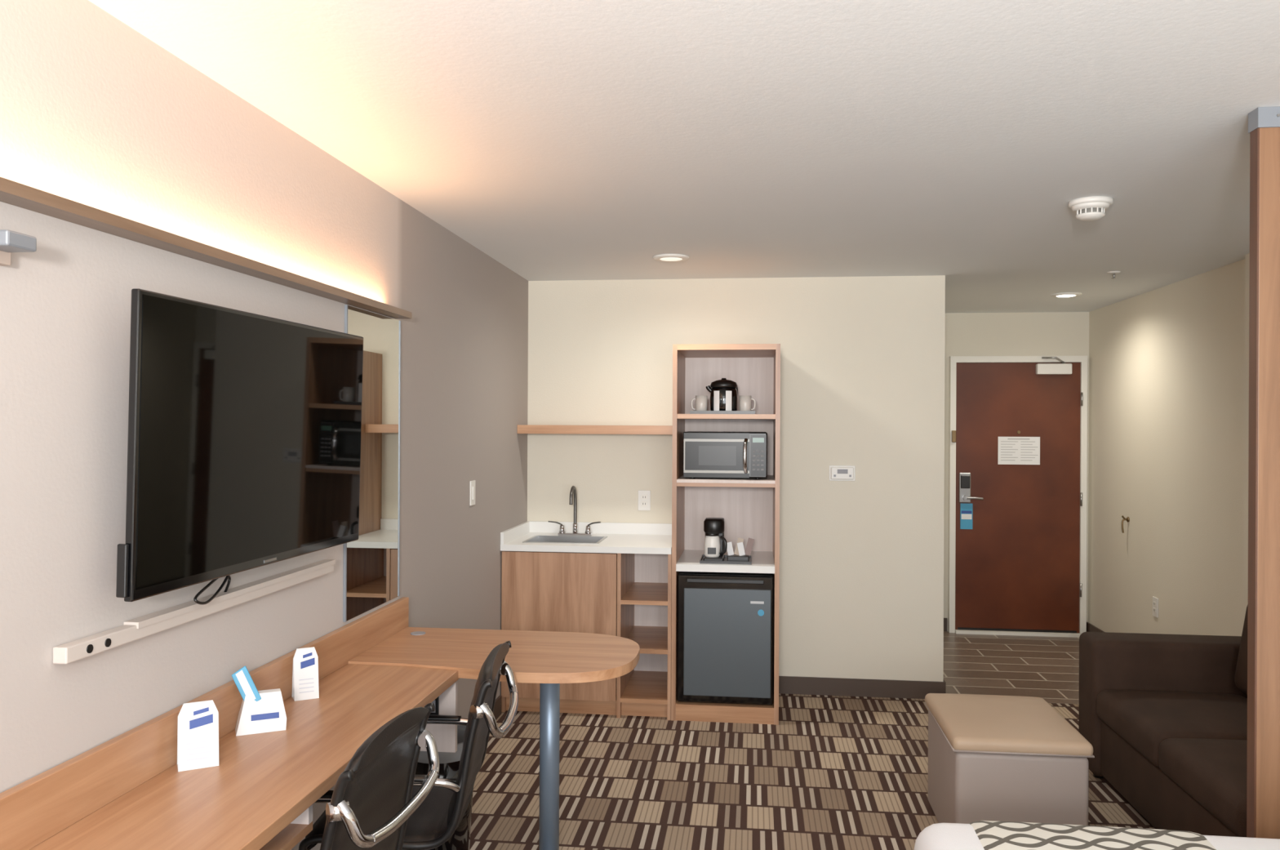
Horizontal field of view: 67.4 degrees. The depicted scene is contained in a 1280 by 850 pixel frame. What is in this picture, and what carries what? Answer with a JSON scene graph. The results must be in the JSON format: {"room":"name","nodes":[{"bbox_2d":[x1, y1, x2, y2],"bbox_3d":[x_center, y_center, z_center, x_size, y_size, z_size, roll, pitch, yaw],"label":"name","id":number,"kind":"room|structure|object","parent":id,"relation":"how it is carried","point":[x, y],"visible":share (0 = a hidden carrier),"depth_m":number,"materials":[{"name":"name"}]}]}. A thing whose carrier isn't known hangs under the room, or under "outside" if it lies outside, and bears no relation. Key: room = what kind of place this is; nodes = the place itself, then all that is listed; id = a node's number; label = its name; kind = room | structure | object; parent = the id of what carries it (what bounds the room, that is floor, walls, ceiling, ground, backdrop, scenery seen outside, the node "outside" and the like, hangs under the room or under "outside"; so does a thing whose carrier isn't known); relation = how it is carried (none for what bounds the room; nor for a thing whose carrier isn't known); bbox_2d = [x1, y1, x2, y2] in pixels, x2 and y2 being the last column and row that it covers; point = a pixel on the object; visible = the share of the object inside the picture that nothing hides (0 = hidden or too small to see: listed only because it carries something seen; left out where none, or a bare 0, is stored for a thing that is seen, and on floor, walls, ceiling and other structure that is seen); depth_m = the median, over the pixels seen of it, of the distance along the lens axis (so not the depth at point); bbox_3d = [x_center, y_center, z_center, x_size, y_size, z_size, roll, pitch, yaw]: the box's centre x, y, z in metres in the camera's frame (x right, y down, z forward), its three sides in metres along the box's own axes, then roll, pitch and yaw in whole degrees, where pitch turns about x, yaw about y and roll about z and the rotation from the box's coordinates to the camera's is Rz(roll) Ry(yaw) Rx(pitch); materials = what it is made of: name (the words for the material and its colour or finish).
{"room":"hotel room","nodes":[
{"label":"hotel room","id":0,"kind":"room"},
{"bbox_2d":[0,0,528,849],"bbox_3d":[-1.173,0.344,2.155,0.100,2.440,7.600,0,0,7],"label":"wall","id":1,"kind":"structure","parent":0,"point":[95,113],"depth_m":2.23,"materials":[{"name":"grey paint"}]},
{"bbox_2d":[0,229,36,266],"bbox_3d":[-1.144,-0.321,1.631,0.074,0.060,0.245,0,0,7],"label":"reading lamp","id":2,"kind":"object","parent":1,"relation":"attached to","point":[11,241],"visible":1,"depth_m":1.71,"materials":[{"name":"grey metal"}]},
{"bbox_2d":[53,559,335,663],"bbox_3d":[-1.066,0.450,2.482,0.035,0.039,1.205,0,0,7],"label":"power strip","id":3,"kind":"object","parent":1,"relation":"attached to","point":[133,629],"visible":1,"depth_m":2.26,"materials":[{"name":"beige plastic"}]},
{"bbox_2d":[0,596,408,849],"bbox_3d":[-1.169,0.733,1.663,0.024,0.122,4.225,0,0,7],"label":"backsplash","id":4,"kind":"structure","parent":1,"relation":"attached to","point":[37,808],"depth_m":2.09,"materials":[{"name":"laminate"}]},
{"bbox_2d":[0,177,412,318],"bbox_3d":[-1.186,-0.420,1.321,0.064,0.024,4.740,0,0,7],"label":"valance","id":5,"kind":"object","parent":1,"relation":"attached to","point":[12,193],"visible":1,"depth_m":2.17,"materials":[{"name":"laminate"}]},
{"bbox_2d":[115,288,363,604],"bbox_3d":[-1.014,0.085,2.510,0.112,0.732,1.100,2,0,8],"label":"television","id":6,"kind":"object","parent":1,"relation":"attached to","point":[245,428],"visible":0.97,"depth_m":2.31,"materials":[{"name":"black plastic"}]},
{"bbox_2d":[342,304,400,622],"bbox_3d":[-0.959,0.129,3.464,0.009,1.063,0.494,0,0,7],"label":"wall mirror","id":7,"kind":"object","parent":1,"relation":"attached to","point":[371,562],"visible":0.88,"depth_m":3.49,"materials":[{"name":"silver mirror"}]},
{"bbox_2d":[469,480,475,505],"bbox_3d":[-0.814,0.331,4.680,0.012,0.120,0.075,0,0,7],"label":"light switch","id":8,"kind":"object","parent":1,"relation":"attached to","point":[472,491],"visible":1,"depth_m":4.66,"materials":[{"name":"white plastic"}]},
{"bbox_2d":[493,695,501,719],"bbox_3d":[-1.160,1.514,1.840,0.012,0.100,6.780,0,0,7],"label":"baseboard","id":9,"kind":"structure","parent":1,"relation":"attached to","point":[497,708],"depth_m":5.13,"materials":[{"name":"brown"}]},
{"bbox_2d":[88,0,1279,313],"bbox_3d":[0.917,-0.915,2.862,4.070,0.100,9.500,0,0,7],"label":"ceiling","id":10,"kind":"structure","parent":0,"point":[558,140],"depth_m":2.73,"materials":[{"name":"paint"}]},
{"bbox_2d":[653,253,689,262],"bbox_3d":[0.161,-0.861,4.967,0.190,0.014,0.190,0,0,7],"label":"recessed light","id":11,"kind":"object","parent":10,"relation":"in","point":[664,257],"visible":1,"depth_m":4.93,"materials":[{"name":"white plastic"}]},
{"bbox_2d":[1050,292,1081,297],"bbox_3d":[2.788,-0.848,6.283,0.190,0.014,0.190,0,0,7],"label":"recessed light","id":12,"kind":"object","parent":10,"relation":"in","point":[1062,295],"visible":1,"depth_m":6.24,"materials":[{"name":"white plastic"}]},
{"bbox_2d":[1068,195,1113,221],"bbox_3d":[1.732,-0.824,3.691,0.156,0.074,0.156,0,0,7],"label":"smoke detector","id":13,"kind":"object","parent":10,"relation":"attached to","point":[1086,208],"visible":1,"depth_m":3.65,"materials":[{"name":"white plastic"}]},
{"bbox_2d":[1078,207,1101,213],"bbox_3d":[1.732,-0.816,3.691,0.084,0.020,0.084,0,0,7],"label":"grille","id":14,"kind":"object","parent":13,"relation":"attached to","point":[1081,210],"depth_m":3.65,"materials":[{"name":"grey plastic"}]},
{"bbox_2d":[1106,271,1120,278],"bbox_3d":[2.653,-0.838,5.373,0.070,0.038,0.070,0,0,7],"label":"sprinkler","id":15,"kind":"object","parent":10,"relation":"attached to","point":[1113,273],"visible":1,"depth_m":5.36,"materials":[{"name":"white metal"}]},
{"bbox_2d":[527,275,945,681],"bbox_3d":[0.541,0.353,5.726,2.453,2.440,0.100,0,0,7],"label":"wall","id":16,"kind":"structure","parent":0,"point":[862,358],"depth_m":5.62,"materials":[{"name":"beige paint"}]},
{"bbox_2d":[500,520,671,544],"bbox_3d":[-0.258,0.617,5.457,0.929,0.065,0.620,0,0,7],"label":"backsplash","id":17,"kind":"structure","parent":16,"relation":"attached to","point":[507,535],"depth_m":5.73,"materials":[{"name":"white stone"}]},
{"bbox_2d":[517,424,672,434],"bbox_3d":[-0.234,0.027,5.637,0.931,0.050,0.258,0,0,7],"label":"wall shelf","id":18,"kind":"object","parent":16,"relation":"attached to","point":[522,428],"visible":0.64,"depth_m":5.51,"materials":[{"name":"laminate"}]},
{"bbox_2d":[638,489,650,510],"bbox_3d":[0.026,0.450,5.732,0.075,0.120,0.010,0,0,7],"label":"wall outlet","id":19,"kind":"object","parent":16,"relation":"attached to","point":[644,496],"visible":1,"depth_m":5.73,"materials":[{"name":"white plastic"}]},
{"bbox_2d":[641,494,647,499],"bbox_3d":[0.025,0.430,5.729,0.034,0.028,0.002,0,0,7],"label":"socket","id":20,"kind":"object","parent":19,"relation":"attached to","point":[643,496],"depth_m":5.73,"materials":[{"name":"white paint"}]},
{"bbox_2d":[641,501,647,506],"bbox_3d":[0.025,0.470,5.729,0.034,0.028,0.002,0,0,7],"label":"socket","id":21,"kind":"object","parent":19,"relation":"attached to","point":[643,503],"depth_m":5.73,"materials":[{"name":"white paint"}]},
{"bbox_2d":[829,465,855,480],"bbox_3d":[1.177,0.281,5.584,0.150,0.090,0.029,0,0,7],"label":"thermostat","id":22,"kind":"object","parent":16,"relation":"attached to","point":[837,473],"visible":1,"depth_m":5.58,"materials":[{"name":"white plastic"}]},
{"bbox_2d":[778,675,943,698],"bbox_3d":[1.273,1.526,5.581,0.953,0.100,0.012,0,0,7],"label":"baseboard","id":23,"kind":"structure","parent":16,"relation":"attached to","point":[787,684],"depth_m":5.58,"materials":[{"name":"brown"}]},
{"bbox_2d":[469,693,1154,849],"bbox_3d":[0.785,1.624,1.869,4.070,0.100,7.500,0,0,7],"label":"floor","id":24,"kind":"structure","parent":0,"point":[835,772],"depth_m":4.21,"materials":[{"name":"carpet"}]},
{"bbox_2d":[0,596,639,849],"bbox_3d":[-0.703,1.121,1.607,0.967,0.892,4.225,0,0,7],"label":"desk","id":25,"kind":"object","parent":24,"relation":"on","point":[128,791],"visible":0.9,"depth_m":2.36,"materials":[{"name":"laminate"}]},
{"bbox_2d":[177,699,218,771],"bbox_3d":[-1.033,0.721,2.244,0.086,0.148,0.055,0,0,-28],"label":"tent card","id":26,"kind":"object","parent":25,"relation":"on","point":[197,728],"visible":1,"depth_m":2.23,"materials":[{"name":"white paper"}]},
{"bbox_2d":[231,665,286,736],"bbox_3d":[-0.997,0.711,2.512,0.132,0.167,0.081,0,0,-25],"label":"brochure holder","id":27,"kind":"object","parent":25,"relation":"on","point":[261,711],"visible":1,"depth_m":2.49,"materials":[{"name":"white paper"}]},
{"bbox_2d":[259,821,312,849],"bbox_3d":[-1.024,0.900,1.260,0.355,0.020,1.860,0,0,7],"label":"cubby shelf","id":28,"kind":"object","parent":25,"relation":"attached to","point":[295,831],"depth_m":2.09,"materials":[{"name":"laminate"}]},
{"bbox_2d":[291,646,319,701],"bbox_3d":[-0.976,0.722,2.801,0.068,0.145,0.050,0,0,-28],"label":"tent card","id":29,"kind":"object","parent":25,"relation":"on","point":[305,660],"visible":1,"depth_m":2.79,"materials":[{"name":"white paper"}]},
{"bbox_2d":[430,696,439,715],"bbox_3d":[-0.696,0.917,3.136,0.080,0.100,0.007,0,0,7],"label":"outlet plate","id":30,"kind":"object","parent":25,"relation":"attached to","point":[436,702],"depth_m":3.13,"materials":[{"name":"black plastic"}]},
{"bbox_2d":[315,702,439,849],"bbox_3d":[-0.776,1.109,2.146,0.563,0.914,0.553,0,0,8],"label":"office chair","id":31,"kind":"object","parent":24,"relation":"on","point":[370,806],"visible":0.83,"depth_m":2.11,"materials":[{"name":"black leather"}]},
{"bbox_2d":[298,640,518,849],"bbox_3d":[-0.645,1.110,2.783,0.563,0.914,0.553,0,0,-1],"label":"office chair","id":32,"kind":"object","parent":24,"relation":"on","point":[440,814],"visible":0.61,"depth_m":2.64,"materials":[{"name":"black leather"}]},
{"bbox_2d":[415,724,473,849],"bbox_3d":[-0.718,1.341,3.470,0.257,0.448,0.257,0,0,7],"label":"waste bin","id":33,"kind":"object","parent":24,"relation":"on","point":[449,762],"visible":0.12,"depth_m":3.38,"materials":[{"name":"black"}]},
{"bbox_2d":[500,520,671,719],"bbox_3d":[-0.261,1.077,5.456,0.929,0.984,0.623,0,0,7],"label":"base cabinet","id":34,"kind":"object","parent":24,"relation":"on","point":[551,581],"visible":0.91,"depth_m":5.20,"materials":[{"name":"laminate"}]},
{"bbox_2d":[500,532,671,554],"bbox_3d":[-0.259,0.667,5.456,0.929,0.034,0.623,0,0,7],"label":"countertop","id":35,"kind":"structure","parent":34,"relation":"on","point":[614,543],"depth_m":5.19,"materials":[{"name":"white stone"}]},
{"bbox_2d":[522,534,607,553],"bbox_3d":[-0.419,0.730,5.433,0.424,0.167,0.334,0,0,7],"label":"basin","id":36,"kind":"object","parent":35,"relation":"in","point":[539,539],"depth_m":5.57,"materials":[{"name":"silver metal"}]},
{"bbox_2d":[547,485,600,535],"bbox_3d":[-0.389,0.501,5.598,0.314,0.295,0.165,0,0,7],"label":"sink faucet","id":37,"kind":"object","parent":35,"relation":"on","point":[573,490],"visible":1,"depth_m":5.64,"materials":[{"name":"silver metal"}]},
{"bbox_2d":[620,582,667,605],"bbox_3d":[0.058,0.949,5.420,0.253,0.022,0.594,0,0,7],"label":"shelf","id":38,"kind":"object","parent":34,"relation":"attached to","point":[637,593],"depth_m":5.31,"materials":[{"name":"laminate"}]},
{"bbox_2d":[626,625,667,653],"bbox_3d":[0.057,1.209,5.420,0.253,0.022,0.594,0,0,7],"label":"shelf","id":39,"kind":"object","parent":34,"relation":"attached to","point":[651,639],"depth_m":5.40,"materials":[{"name":"laminate"}]},
{"bbox_2d":[671,343,780,724],"bbox_3d":[0.487,0.572,5.370,0.567,2.000,0.616,0,0,7],"label":"tall cabinet","id":40,"kind":"object","parent":24,"relation":"on","point":[749,508],"visible":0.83,"depth_m":5.40,"materials":[{"name":"laminate"}]},
{"bbox_2d":[689,410,755,413],"bbox_3d":[0.458,-0.067,5.288,0.350,0.018,0.240,0,0,7],"label":"serving tray","id":41,"kind":"object","parent":40,"relation":"on","point":[691,411],"visible":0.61,"depth_m":5.17,"materials":[{"name":"grey plastic"}]},
{"bbox_2d":[690,395,707,410],"bbox_3d":[0.330,-0.113,5.262,0.082,0.095,0.066,0,0,40],"label":"coffee mug","id":42,"kind":"object","parent":41,"relation":"on","point":[701,401],"visible":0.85,"depth_m":5.23,"materials":[{"name":"grey ceramic"}]},
{"bbox_2d":[706,377,737,410],"bbox_3d":[0.451,-0.161,5.292,0.175,0.192,0.188,0,0,7],"label":"kettle","id":43,"kind":"object","parent":41,"relation":"on","point":[723,392],"visible":0.95,"depth_m":5.21,"materials":[{"name":"black plastic"}]},
{"bbox_2d":[738,395,755,410],"bbox_3d":[0.580,-0.112,5.224,0.082,0.095,0.067,0,0,40],"label":"coffee mug","id":44,"kind":"object","parent":41,"relation":"on","point":[744,403],"visible":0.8,"depth_m":5.20,"materials":[{"name":"grey ceramic"}]},
{"bbox_2d":[683,431,767,479],"bbox_3d":[0.472,0.164,5.282,0.450,0.254,0.399,0,0,7],"label":"microwave","id":45,"kind":"object","parent":40,"relation":"on","point":[706,454],"visible":1,"depth_m":5.13,"materials":[{"name":"silver plastic"}]},
{"bbox_2d":[675,549,774,573],"bbox_3d":[0.485,0.759,5.364,0.519,0.037,0.604,0,0,7],"label":"countertop","id":46,"kind":"structure","parent":40,"relation":"on","point":[762,562],"depth_m":5.09,"materials":[{"name":"white stone"}]},
{"bbox_2d":[699,554,751,564],"bbox_3d":[0.470,0.732,5.226,0.275,0.016,0.240,0,0,7],"label":"serving tray","id":47,"kind":"object","parent":46,"relation":"on","point":[725,561],"visible":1,"depth_m":5.11,"materials":[{"name":"black plastic"}]},
{"bbox_2d":[703,517,727,560],"bbox_3d":[0.412,0.620,5.228,0.128,0.225,0.190,0,0,7],"label":"coffee maker","id":48,"kind":"object","parent":47,"relation":"on","point":[715,545],"visible":1,"depth_m":5.15,"materials":[{"name":"black plastic"}]},
{"bbox_2d":[726,537,754,561],"bbox_3d":[0.542,0.672,5.202,0.154,0.123,0.120,0,0,7],"label":"condiment caddy","id":49,"kind":"object","parent":47,"relation":"on","point":[740,554],"visible":0.99,"depth_m":5.18,"materials":[{"name":"black plastic"}]},
{"bbox_2d":[676,571,773,705],"bbox_3d":[0.480,1.142,5.336,0.507,0.690,0.528,0,0,7],"label":"mini fridge","id":50,"kind":"object","parent":40,"relation":"in","point":[725,620],"visible":0.93,"depth_m":5.08,"materials":[{"name":"black plastic"}]},
{"bbox_2d":[676,413,775,419],"bbox_3d":[0.490,-0.045,5.373,0.519,0.025,0.586,0,0,7],"label":"shelf","id":51,"kind":"object","parent":40,"relation":"attached to","point":[679,416],"depth_m":5.09,"materials":[{"name":"laminate"}]},
{"bbox_2d":[676,475,775,483],"bbox_3d":[0.488,0.300,5.370,0.519,0.015,0.591,0,0,7],"label":"shelf","id":52,"kind":"object","parent":40,"relation":"attached to","point":[680,478],"depth_m":5.10,"materials":[{"name":"laminate"}]},
{"bbox_2d":[924,693,1094,825],"bbox_3d":[1.387,1.339,3.680,0.480,0.476,0.600,0,0,7],"label":"storage ottoman","id":53,"kind":"object","parent":24,"relation":"on","point":[997,757],"visible":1,"depth_m":3.41,"materials":[{"name":"leather"}]},
{"bbox_2d":[914,820,1279,849],"bbox_3d":[1.573,1.003,1.440,2.040,1.150,1.735,0,0,7],"label":"bed","id":54,"kind":"object","parent":24,"relation":"on","point":[980,834],"visible":1,"depth_m":2.16,"materials":[{"name":"white fabric"}]},
{"bbox_2d":[1078,604,1248,836],"bbox_3d":[2.372,1.151,3.487,0.950,0.861,1.730,0,0,7],"label":"sofa","id":55,"kind":"object","parent":24,"relation":"on","point":[1163,717],"visible":0.77,"depth_m":3.87,"materials":[{"name":"brown fabric"}]},
{"bbox_2d":[1096,689,1247,768],"bbox_3d":[2.241,1.204,3.826,0.610,0.155,0.637,0,0,7],"label":"seat cushion","id":56,"kind":"object","parent":55,"relation":"on","point":[1141,719],"depth_m":3.79,"materials":[{"name":"brown fabric"}]},
{"bbox_2d":[1158,737,1247,836],"bbox_3d":[2.164,1.203,3.188,0.610,0.155,0.637,0,0,7],"label":"seat cushion","id":57,"kind":"object","parent":55,"relation":"on","point":[1211,773],"depth_m":3.22,"materials":[{"name":"brown fabric"}]},
{"bbox_2d":[1234,604,1248,694],"bbox_3d":[2.607,0.935,3.782,0.200,0.420,0.637,9,1,7],"label":"cushion","id":58,"kind":"object","parent":55,"relation":"on","point":[1240,651],"depth_m":4.04,"materials":[{"name":"brown fabric"}]},
{"bbox_2d":[1256,127,1279,839],"bbox_3d":[1.900,0.382,2.602,0.443,2.395,0.040,0,0,7],"label":"panel","id":59,"kind":"object","parent":24,"relation":"on","point":[1268,675],"visible":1,"depth_m":2.60,"materials":[{"name":"brown wood"}]},
{"bbox_2d":[1246,128,1259,837],"bbox_3d":[1.677,0.381,2.629,0.004,2.395,0.040,0,0,7],"label":"band","id":60,"kind":"object","parent":59,"relation":"attached to","point":[1254,135],"visible":1,"depth_m":2.62,"materials":[{"name":"laminate"}]},
{"bbox_2d":[1248,106,1279,133],"bbox_3d":[1.903,-0.833,2.602,0.450,0.054,0.054,0,0,7],"label":"bracket","id":61,"kind":"object","parent":59,"relation":"attached to","point":[1261,117],"depth_m":2.60,"materials":[{"name":"silver metal"}]},
{"bbox_2d":[961,510,971,513],"bbox_3d":[2.484,0.662,7.303,0.076,0.020,0.002,0,0,7],"label":"tag","id":62,"kind":"object","parent":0,"point":[962,511],"depth_m":7.30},
{"bbox_2d":[942,631,1079,703],"bbox_3d":[2.569,1.633,6.439,1.617,0.100,2.000,0,0,7],"label":"floor tile","id":63,"kind":"structure","parent":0,"point":[1046,668],"depth_m":6.30,"materials":[{"name":"brown tile"}]},
{"bbox_2d":[955,629,1080,637],"bbox_3d":[2.850,1.573,7.265,0.905,0.022,0.087,0,0,7],"label":"threshold","id":64,"kind":"object","parent":63,"relation":"on","point":[957,631],"visible":0.86,"depth_m":7.23,"materials":[{"name":"white paint"}]},
{"bbox_2d":[943,311,1088,631],"bbox_3d":[2.688,0.363,7.382,1.617,2.440,0.100,0,0,7],"label":"wall","id":65,"kind":"structure","parent":0,"point":[1047,333],"depth_m":7.32,"materials":[{"name":"beige paint"}]},
{"bbox_2d":[943,617,947,631],"bbox_3d":[2.676,1.533,7.327,1.393,0.100,0.012,0,0,7],"label":"baseboard","id":66,"kind":"structure","parent":65,"relation":"attached to","point":[944,619],"depth_m":7.36,"materials":[{"name":"brown"}]},
{"bbox_2d":[951,430,955,442],"bbox_3d":[2.385,0.087,7.295,0.030,0.090,0.025,0,0,7],"label":"guard","id":67,"kind":"object","parent":65,"relation":"attached to","point":[953,432],"visible":1,"depth_m":7.28,"materials":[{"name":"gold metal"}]},
{"bbox_2d":[947,355,1087,633],"bbox_3d":[2.857,0.531,7.281,0.995,2.105,0.060,0,0,7],"label":"frame","id":68,"kind":"object","parent":65,"relation":"attached to","point":[953,360],"visible":0.88,"depth_m":7.26,"materials":[{"name":"white paint"}]},
{"bbox_2d":[955,362,1080,633],"bbox_3d":[2.858,0.546,7.286,0.905,2.035,0.040,0,0,7],"label":"door","id":69,"kind":"structure","parent":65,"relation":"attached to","point":[1017,566],"depth_m":7.26,"materials":[{"name":"brown wood"}]},
{"bbox_2d":[959,472,970,502],"bbox_3d":[2.473,0.477,7.305,0.085,0.230,0.015,0,0,7],"label":"lock plate","id":70,"kind":"object","parent":69,"relation":"attached to","point":[962,491],"visible":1,"depth_m":7.30,"materials":[{"name":"silver metal"}]},
{"bbox_2d":[960,475,969,488],"bbox_3d":[2.471,0.432,7.291,0.069,0.100,0.012,0,0,7],"label":"reader","id":71,"kind":"object","parent":70,"relation":"attached to","point":[965,479],"depth_m":7.28,"materials":[{"name":"black plastic"}]},
{"bbox_2d":[962,494,968,500],"bbox_3d":[2.472,0.552,7.280,0.044,0.044,0.035,0,0,7],"label":"hub","id":72,"kind":"object","parent":70,"relation":"attached to","point":[964,497],"depth_m":7.26,"materials":[{"name":"silver metal"}]},
{"bbox_2d":[966,496,983,500],"bbox_3d":[2.530,0.555,7.253,0.122,0.025,0.025,0,0,7],"label":"lever","id":73,"kind":"object","parent":70,"relation":"attached to","point":[967,497],"visible":1,"depth_m":7.24,"materials":[{"name":"silver metal"}]},
{"bbox_2d":[960,502,973,528],"bbox_3d":[2.485,0.695,7.307,0.090,0.195,0.006,0,0,7],"label":"tag","id":74,"kind":"object","parent":69,"relation":"attached to","point":[964,523],"visible":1,"depth_m":7.30,"materials":[{"name":"blue paper"}]},
{"bbox_2d":[961,513,971,519],"bbox_3d":[2.484,0.697,7.303,0.076,0.040,0.002,0,0,7],"label":"print","id":75,"kind":"object","parent":74,"relation":"attached to","point":[964,516],"depth_m":7.30},
{"bbox_2d":[957,626,1076,632],"bbox_3d":[2.850,1.552,7.264,0.865,0.016,0.005,0,0,7],"label":"strip","id":76,"kind":"object","parent":69,"relation":"attached to","point":[958,628],"visible":1,"depth_m":7.26,"materials":[{"name":"black plastic"}]},
{"bbox_2d":[997,436,1039,464],"bbox_3d":[2.867,0.194,7.264,0.305,0.210,0.003,0,0,7],"label":"notice","id":77,"kind":"object","parent":69,"relation":"attached to","point":[1036,460],"visible":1,"depth_m":7.26,"materials":[{"name":"white paper"}]},
{"bbox_2d":[1000,438,1038,460],"bbox_3d":[2.869,0.185,7.261,0.270,0.168,0.001,0,0,7],"label":"text","id":78,"kind":"object","parent":77,"relation":"attached to","point":[1007,438],"depth_m":7.26},
{"bbox_2d":[1035,356,1071,374],"bbox_3d":[3.105,-0.446,7.185,0.250,0.133,0.103,0,0,7],"label":"door closer","id":79,"kind":"object","parent":69,"relation":"attached to","point":[1063,368],"depth_m":7.18,"materials":[{"name":"white metal"}]},
{"bbox_2d":[1080,492,1082,506],"bbox_3d":[3.306,0.556,7.191,0.015,0.100,0.016,0,0,7],"label":"hinge","id":80,"kind":"object","parent":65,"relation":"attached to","point":[1081,493],"visible":1,"depth_m":7.18,"materials":[{"name":"silver metal"}]},
{"bbox_2d":[1080,582,1082,596],"bbox_3d":[3.303,1.236,7.191,0.015,0.100,0.016,0,0,7],"label":"hinge","id":81,"kind":"object","parent":65,"relation":"attached to","point":[1081,584],"visible":1,"depth_m":7.19,"materials":[{"name":"silver metal"}]},
{"bbox_2d":[1080,392,1083,405],"bbox_3d":[3.310,-0.194,7.191,0.015,0.100,0.016,0,0,7],"label":"hinge","id":82,"kind":"object","parent":65,"relation":"attached to","point":[1082,393],"visible":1,"depth_m":7.18,"materials":[{"name":"silver metal"}]},
{"bbox_2d":[1087,253,1249,635],"bbox_3d":[2.846,0.364,2.579,0.160,2.440,9.400,0,0,7],"label":"wall","id":83,"kind":"structure","parent":0,"point":[1168,442],"depth_m":5.78,"materials":[{"name":"beige paint"}]},
{"bbox_2d":[1086,622,1103,631],"bbox_3d":[3.228,1.536,6.033,0.012,0.100,2.450,0,0,7],"label":"baseboard","id":84,"kind":"structure","parent":83,"relation":"attached to","point":[1090,628],"depth_m":7.12,"materials":[{"name":"brown"}]},
{"bbox_2d":[1121,515,1129,533],"bbox_3d":[3.267,0.668,6.466,0.046,0.118,0.036,0,0,7],"label":"robe hook","id":85,"kind":"object","parent":83,"relation":"attached to","point":[1127,518],"visible":1,"depth_m":6.46,"materials":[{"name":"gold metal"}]},
{"bbox_2d":[1152,595,1158,617],"bbox_3d":[3.229,1.141,6.018,0.010,0.120,0.075,0,0,7],"label":"wall outlet","id":86,"kind":"object","parent":83,"relation":"attached to","point":[1155,601],"visible":1,"depth_m":6.00,"materials":[{"name":"white plastic"}]},
{"bbox_3d":[1.822,0.359,6.529,0.100,2.440,1.800,0,0,7],"label":"wall","id":87,"kind":"structure","parent":0,"visible":0},
{"bbox_2d":[942,678,946,693],"bbox_3d":[1.865,1.529,6.467,0.012,0.100,1.912,0,0,7],"label":"baseboard","id":88,"kind":"structure","parent":87,"relation":"attached to","point":[944,681],"depth_m":5.52,"materials":[{"name":"brown"}]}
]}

